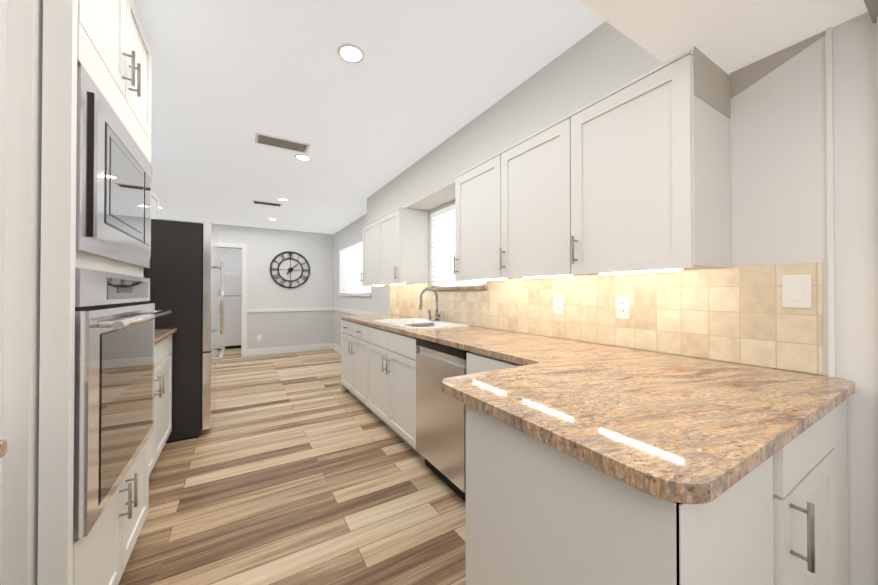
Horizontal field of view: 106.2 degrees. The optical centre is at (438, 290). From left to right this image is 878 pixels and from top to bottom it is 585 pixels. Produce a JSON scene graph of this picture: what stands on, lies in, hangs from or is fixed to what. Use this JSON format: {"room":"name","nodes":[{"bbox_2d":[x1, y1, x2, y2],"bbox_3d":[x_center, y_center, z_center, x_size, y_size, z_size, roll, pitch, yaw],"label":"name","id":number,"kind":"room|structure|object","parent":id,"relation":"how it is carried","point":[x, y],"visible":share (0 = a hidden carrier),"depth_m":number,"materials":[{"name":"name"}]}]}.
{"room":"kitchen","nodes":[
{"label":"kitchen","id":0,"kind":"room"},
{"bbox_2d":[0,0,6,584],"bbox_3d":[-2.093,0.154,0.169,2.435,2.085,0.107,0,-1,-31],"label":"wall","id":1,"kind":"structure","parent":0,"point":[3,38],"depth_m":0.79,"materials":[{"name":"white paint"}]},
{"bbox_2d":[0,439,6,457],"bbox_3d":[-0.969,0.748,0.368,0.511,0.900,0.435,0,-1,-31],"label":"countertop","id":2,"kind":"structure","parent":1,"relation":"attached to","point":[3,446],"depth_m":0.66,"materials":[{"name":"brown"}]},
{"bbox_2d":[77,0,151,123],"bbox_3d":[-1.476,-0.932,1.117,0.617,0.603,0.860,0,-1,-31],"label":"upper cabinet","id":3,"kind":"object","parent":1,"relation":"attached to","point":[120,20],"depth_m":1.26,"materials":[{"name":"white paint"}]},
{"bbox_2d":[75,20,158,271],"bbox_3d":[-1.391,-0.425,1.164,0.460,0.622,0.830,0,-1,-31],"label":"microwave","id":4,"kind":"object","parent":1,"relation":"attached to","point":[116,202],"depth_m":1.10,"materials":[{"name":"silver metal"}]},
{"bbox_2d":[218,247,241,272],"bbox_3d":[-5.281,0.037,7.702,2.550,2.440,0.100,0,-1,-31],"label":"wall","id":5,"kind":"structure","parent":0,"point":[230,259],"depth_m":7.84,"materials":[{"name":"white paint"}]},
{"bbox_2d":[159,219,332,348],"bbox_3d":[-4.349,0.022,5.835,4.820,2.440,0.140,0,-1,-31],"label":"wall","id":6,"kind":"structure","parent":0,"point":[265,248],"depth_m":6.54,"materials":[{"name":"white paint"}]},
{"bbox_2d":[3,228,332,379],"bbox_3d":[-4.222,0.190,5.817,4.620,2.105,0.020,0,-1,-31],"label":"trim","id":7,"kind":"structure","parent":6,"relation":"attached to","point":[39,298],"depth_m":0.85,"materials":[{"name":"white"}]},
{"bbox_2d":[270,251,309,287],"bbox_3d":[-2.957,-0.402,6.571,0.738,0.738,0.042,0,-1,-31],"label":"wall clock","id":8,"kind":"object","parent":6,"relation":"attached to","point":[290,271],"visible":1,"depth_m":6.56,"materials":[{"name":"black metal"}]},
{"bbox_2d":[118,348,465,584],"bbox_3d":[-2.252,1.246,2.541,5.020,0.060,12.050,0,-1,-31],"label":"floor","id":9,"kind":"structure","parent":0,"point":[297,468],"depth_m":1.93,"materials":[{"name":"brown wood"}]},
{"bbox_2d":[73,444,152,584],"bbox_3d":[-1.476,0.944,1.102,0.617,0.520,0.860,0,-1,-31],"label":"base cabinet","id":10,"kind":"object","parent":9,"relation":"on","point":[102,561],"depth_m":1.21,"materials":[{"name":"white paint"}]},
{"bbox_2d":[73,264,160,543],"bbox_3d":[-1.424,0.312,1.138,0.543,0.737,0.830,0,-1,-31],"label":"wall oven","id":11,"kind":"object","parent":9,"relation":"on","point":[123,394],"depth_m":1.08,"materials":[{"name":"silver metal"}]},
{"bbox_2d":[153,332,174,466],"bbox_3d":[-2.035,0.769,1.959,0.542,0.884,1.177,0,-1,-31],"label":"base cabinet","id":12,"kind":"object","parent":9,"relation":"on","point":[163,433],"depth_m":2.39,"materials":[{"name":"white paint"}]},
{"bbox_2d":[161,328,176,339],"bbox_3d":[-2.022,0.312,1.970,0.572,0.031,1.177,0,-1,-31],"label":"countertop","id":13,"kind":"structure","parent":12,"relation":"on","point":[165,333],"depth_m":2.38,"materials":[{"name":"brown stone"}]},
{"bbox_2d":[145,219,224,442],"bbox_3d":[-2.436,0.329,2.969,0.839,1.780,0.910,0,-1,-31],"label":"refrigerator","id":14,"kind":"object","parent":9,"relation":"on","point":[181,272],"visible":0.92,"depth_m":2.68,"materials":[{"name":"grey metal"}]},
{"bbox_2d":[217,273,241,348],"bbox_3d":[-4.518,0.445,7.372,0.720,1.620,0.747,0,-1,-31],"label":"fridge","id":15,"kind":"object","parent":9,"relation":"on","point":[230,338],"visible":0.42,"depth_m":7.04,"materials":[{"name":"white metal"}]},
{"bbox_2d":[341,344,360,400],"bbox_3d":[-0.649,0.784,3.718,0.655,0.884,1.032,0,-1,-31],"label":"base cabinet","id":16,"kind":"object","parent":9,"relation":"on","point":[350,360],"depth_m":3.61,"materials":[{"name":"white paint"}]},
{"bbox_2d":[361,356,408,444],"bbox_3d":[-0.159,0.777,2.905,0.655,0.884,1.083,0,-1,-31],"label":"base cabinet","id":17,"kind":"object","parent":9,"relation":"on","point":[384,392],"depth_m":2.75,"materials":[{"name":"white paint"}]},
{"bbox_2d":[409,380,456,493],"bbox_3d":[0.268,0.772,2.196,0.655,0.884,0.692,0,-1,-31],"label":"dishwasher","id":18,"kind":"object","parent":9,"relation":"on","point":[432,416],"depth_m":2.06,"materials":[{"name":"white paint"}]},
{"bbox_2d":[457,404,804,584],"bbox_3d":[0.423,0.761,0.836,0.471,0.884,0.560,0,-1,-31],"label":"base cabinet","id":19,"kind":"object","parent":9,"relation":"on","point":[553,461],"depth_m":0.68,"materials":[{"name":"white paint"}]},
{"bbox_2d":[341,314,854,519],"bbox_3d":[-0.145,0.321,2.395,1.148,0.058,3.830,0,-1,-31],"label":"countertop","id":20,"kind":"structure","parent":19,"relation":"on","point":[672,429],"depth_m":0.90,"materials":[{"name":"beige stone"}]},
{"bbox_2d":[801,400,844,584],"bbox_3d":[0.774,0.762,1.048,0.468,0.884,0.560,0,-1,-31],"label":"base cabinet","id":21,"kind":"object","parent":9,"relation":"on","point":[822,441],"depth_m":0.89,"materials":[{"name":"white paint"}]},
{"bbox_2d":[845,388,854,584],"bbox_3d":[1.058,0.764,1.219,0.312,0.884,0.560,0,-1,-31],"label":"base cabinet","id":22,"kind":"object","parent":9,"relation":"on","point":[850,393],"depth_m":1.06,"materials":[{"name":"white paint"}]},
{"bbox_2d":[134,0,604,233],"bbox_3d":[-3.108,-1.263,3.981,5.020,0.100,8.735,0,-1,-31],"label":"ceiling","id":23,"kind":"structure","parent":0,"point":[420,80],"depth_m":2.01,"materials":[{"name":"white paint"}]},
{"bbox_2d":[252,200,281,206],"bbox_3d":[-2.388,-1.203,4.587,0.360,0.009,0.160,0,-1,-31],"label":"ceiling vent","id":24,"kind":"object","parent":23,"relation":"in","point":[266,203],"visible":1,"depth_m":4.57,"materials":[{"name":"white metal"}]},
{"bbox_2d":[255,132,309,152],"bbox_3d":[-1.300,-1.218,2.744,0.400,0.009,0.200,0,-1,-31],"label":"ceiling vent","id":25,"kind":"object","parent":23,"relation":"in","point":[279,142],"visible":1,"depth_m":2.73,"materials":[{"name":"white metal"}]},
{"bbox_2d":[295,154,310,160],"bbox_3d":[-1.246,-1.216,3.022,0.136,0.014,0.136,0,-1,-31],"label":"recessed light","id":26,"kind":"object","parent":23,"relation":"in","point":[303,157],"visible":0.94,"depth_m":3.02,"materials":[{"name":"white"}]},
{"bbox_2d":[337,43,363,62],"bbox_3d":[-0.456,-1.227,1.711,0.136,0.014,0.136,0,-1,-31],"label":"recessed light","id":27,"kind":"object","parent":23,"relation":"in","point":[350,53],"visible":1,"depth_m":1.71,"materials":[{"name":"white"}]},
{"bbox_2d":[367,21,663,223],"bbox_3d":[0.083,-1.029,2.897,0.269,0.383,3.584,0,-1,-31],"label":"ceiling soffit","id":28,"kind":"structure","parent":23,"relation":"attached to","point":[603,59],"depth_m":1.94,"materials":[{"name":"white paint"}]},
{"bbox_2d":[333,12,877,584],"bbox_3d":[0.318,-0.001,2.897,0.140,2.440,9.990,0,-1,-31],"label":"wall","id":29,"kind":"structure","parent":0,"point":[777,124],"depth_m":1.12,"materials":[{"name":"white paint"}]},
{"bbox_2d":[337,250,371,295],"bbox_3d":[-1.470,-0.348,5.833,0.165,0.900,1.960,0,-1,-31],"label":"window","id":30,"kind":"structure","parent":29,"relation":"in","point":[356,294],"depth_m":5.98,"materials":[{"name":"white"}]},
{"bbox_2d":[339,241,370,292],"bbox_3d":[-1.494,-0.370,5.819,0.040,0.845,1.890,0,-1,-31],"label":"window blinds","id":31,"kind":"object","parent":30,"relation":"attached to","point":[349,252],"visible":0.62,"depth_m":5.87,"materials":[{"name":"white plastic"}]},
{"bbox_2d":[333,308,377,353],"bbox_3d":[-1.441,0.798,5.655,0.020,0.885,3.100,0,-1,-31],"label":"baseboard","id":32,"kind":"structure","parent":29,"relation":"attached to","point":[337,348],"depth_m":6.13,"materials":[{"name":"white"}]},
{"bbox_2d":[361,222,372,285],"bbox_3d":[-0.683,-0.446,4.093,0.337,0.758,0.637,0,-1,-31],"label":"upper cabinet","id":33,"kind":"object","parent":29,"relation":"attached to","point":[367,273],"depth_m":4.11,"materials":[{"name":"white paint"}]},
{"bbox_2d":[373,207,428,285],"bbox_3d":[-0.418,-0.450,3.653,0.337,0.758,0.636,0,-1,-31],"label":"upper cabinet","id":34,"kind":"object","parent":29,"relation":"attached to","point":[401,235],"depth_m":3.42,"materials":[{"name":"white paint"}]},
{"bbox_2d":[426,216,486,289],"bbox_3d":[0.186,-0.400,3.084,0.165,0.800,0.960,0,-1,-31],"label":"window","id":35,"kind":"structure","parent":29,"relation":"in","point":[464,287],"depth_m":3.22,"materials":[{"name":"white"}]},
{"bbox_2d":[431,205,484,285],"bbox_3d":[0.163,-0.422,3.070,0.040,0.745,0.890,0,-1,-31],"label":"window blinds","id":36,"kind":"object","parent":35,"relation":"attached to","point":[442,215],"visible":0.46,"depth_m":3.23,"materials":[{"name":"white plastic"}]},
{"bbox_2d":[454,158,520,280],"bbox_3d":[0.407,-0.461,2.285,0.337,0.758,0.558,0,-1,-31],"label":"upper cabinet","id":37,"kind":"object","parent":29,"relation":"attached to","point":[471,258],"depth_m":2.27,"materials":[{"name":"white paint"}]},
{"bbox_2d":[489,121,564,278],"bbox_3d":[0.648,-0.464,1.886,0.337,0.758,0.619,0,-1,-31],"label":"upper cabinet","id":38,"kind":"object","parent":29,"relation":"attached to","point":[522,176],"depth_m":1.85,"materials":[{"name":"white paint"}]},
{"bbox_2d":[390,262,822,374],"bbox_3d":[0.333,0.109,2.728,0.008,0.383,3.755,0,-1,-31],"label":"tile backsplash","id":39,"kind":"structure","parent":29,"relation":"attached to","point":[739,314],"depth_m":1.52,"materials":[{"name":"tile"}]},
{"bbox_2d":[553,295,562,313],"bbox_3d":[0.737,0.087,2.042,0.008,0.115,0.072,0,-1,-31],"label":"wall outlet plate","id":40,"kind":"object","parent":39,"relation":"attached to","point":[557,303],"visible":1,"depth_m":2.04,"materials":[{"name":"white plastic"}]},
{"bbox_2d":[616,296,629,318],"bbox_3d":[0.945,0.089,1.697,0.008,0.115,0.072,0,-1,-31],"label":"wall outlet plate","id":41,"kind":"object","parent":39,"relation":"attached to","point":[622,307],"visible":1,"depth_m":1.69,"materials":[{"name":"white plastic"}]},
{"bbox_2d":[782,275,811,307],"bbox_3d":[1.264,0.005,1.168,0.009,0.115,0.072,0,-1,-31],"label":"switch plate","id":42,"kind":"object","parent":39,"relation":"attached to","point":[796,291],"visible":1,"depth_m":1.16,"materials":[{"name":"white plastic"}]},
{"bbox_2d":[557,46,729,276],"bbox_3d":[0.888,-0.467,1.486,0.337,0.758,0.558,0,-1,-31],"label":"upper cabinet","id":43,"kind":"object","parent":29,"relation":"attached to","point":[632,176],"depth_m":1.30,"materials":[{"name":"white paint"}]},
{"bbox_2d":[730,26,835,377],"bbox_3d":[1.246,0.163,1.211,0.010,2.085,0.269,0,-1,-31],"label":"trim","id":44,"kind":"structure","parent":29,"relation":"attached to","point":[740,79],"depth_m":1.11,"materials":[{"name":"white"}]},
{"bbox_2d":[577,0,867,73],"bbox_3d":[0.002,-1.127,-1.181,5.020,0.455,3.315,0,-1,-31],"label":"ceiling","id":45,"kind":"structure","parent":0,"point":[728,36],"depth_m":1.09,"materials":[{"name":"white paint"}]},
{"bbox_2d":[863,0,877,22],"bbox_3d":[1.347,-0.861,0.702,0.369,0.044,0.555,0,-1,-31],"label":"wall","id":46,"kind":"structure","parent":45,"relation":"attached to","point":[872,7],"depth_m":0.98,"materials":[{"name":"grey paint"}]}
]}

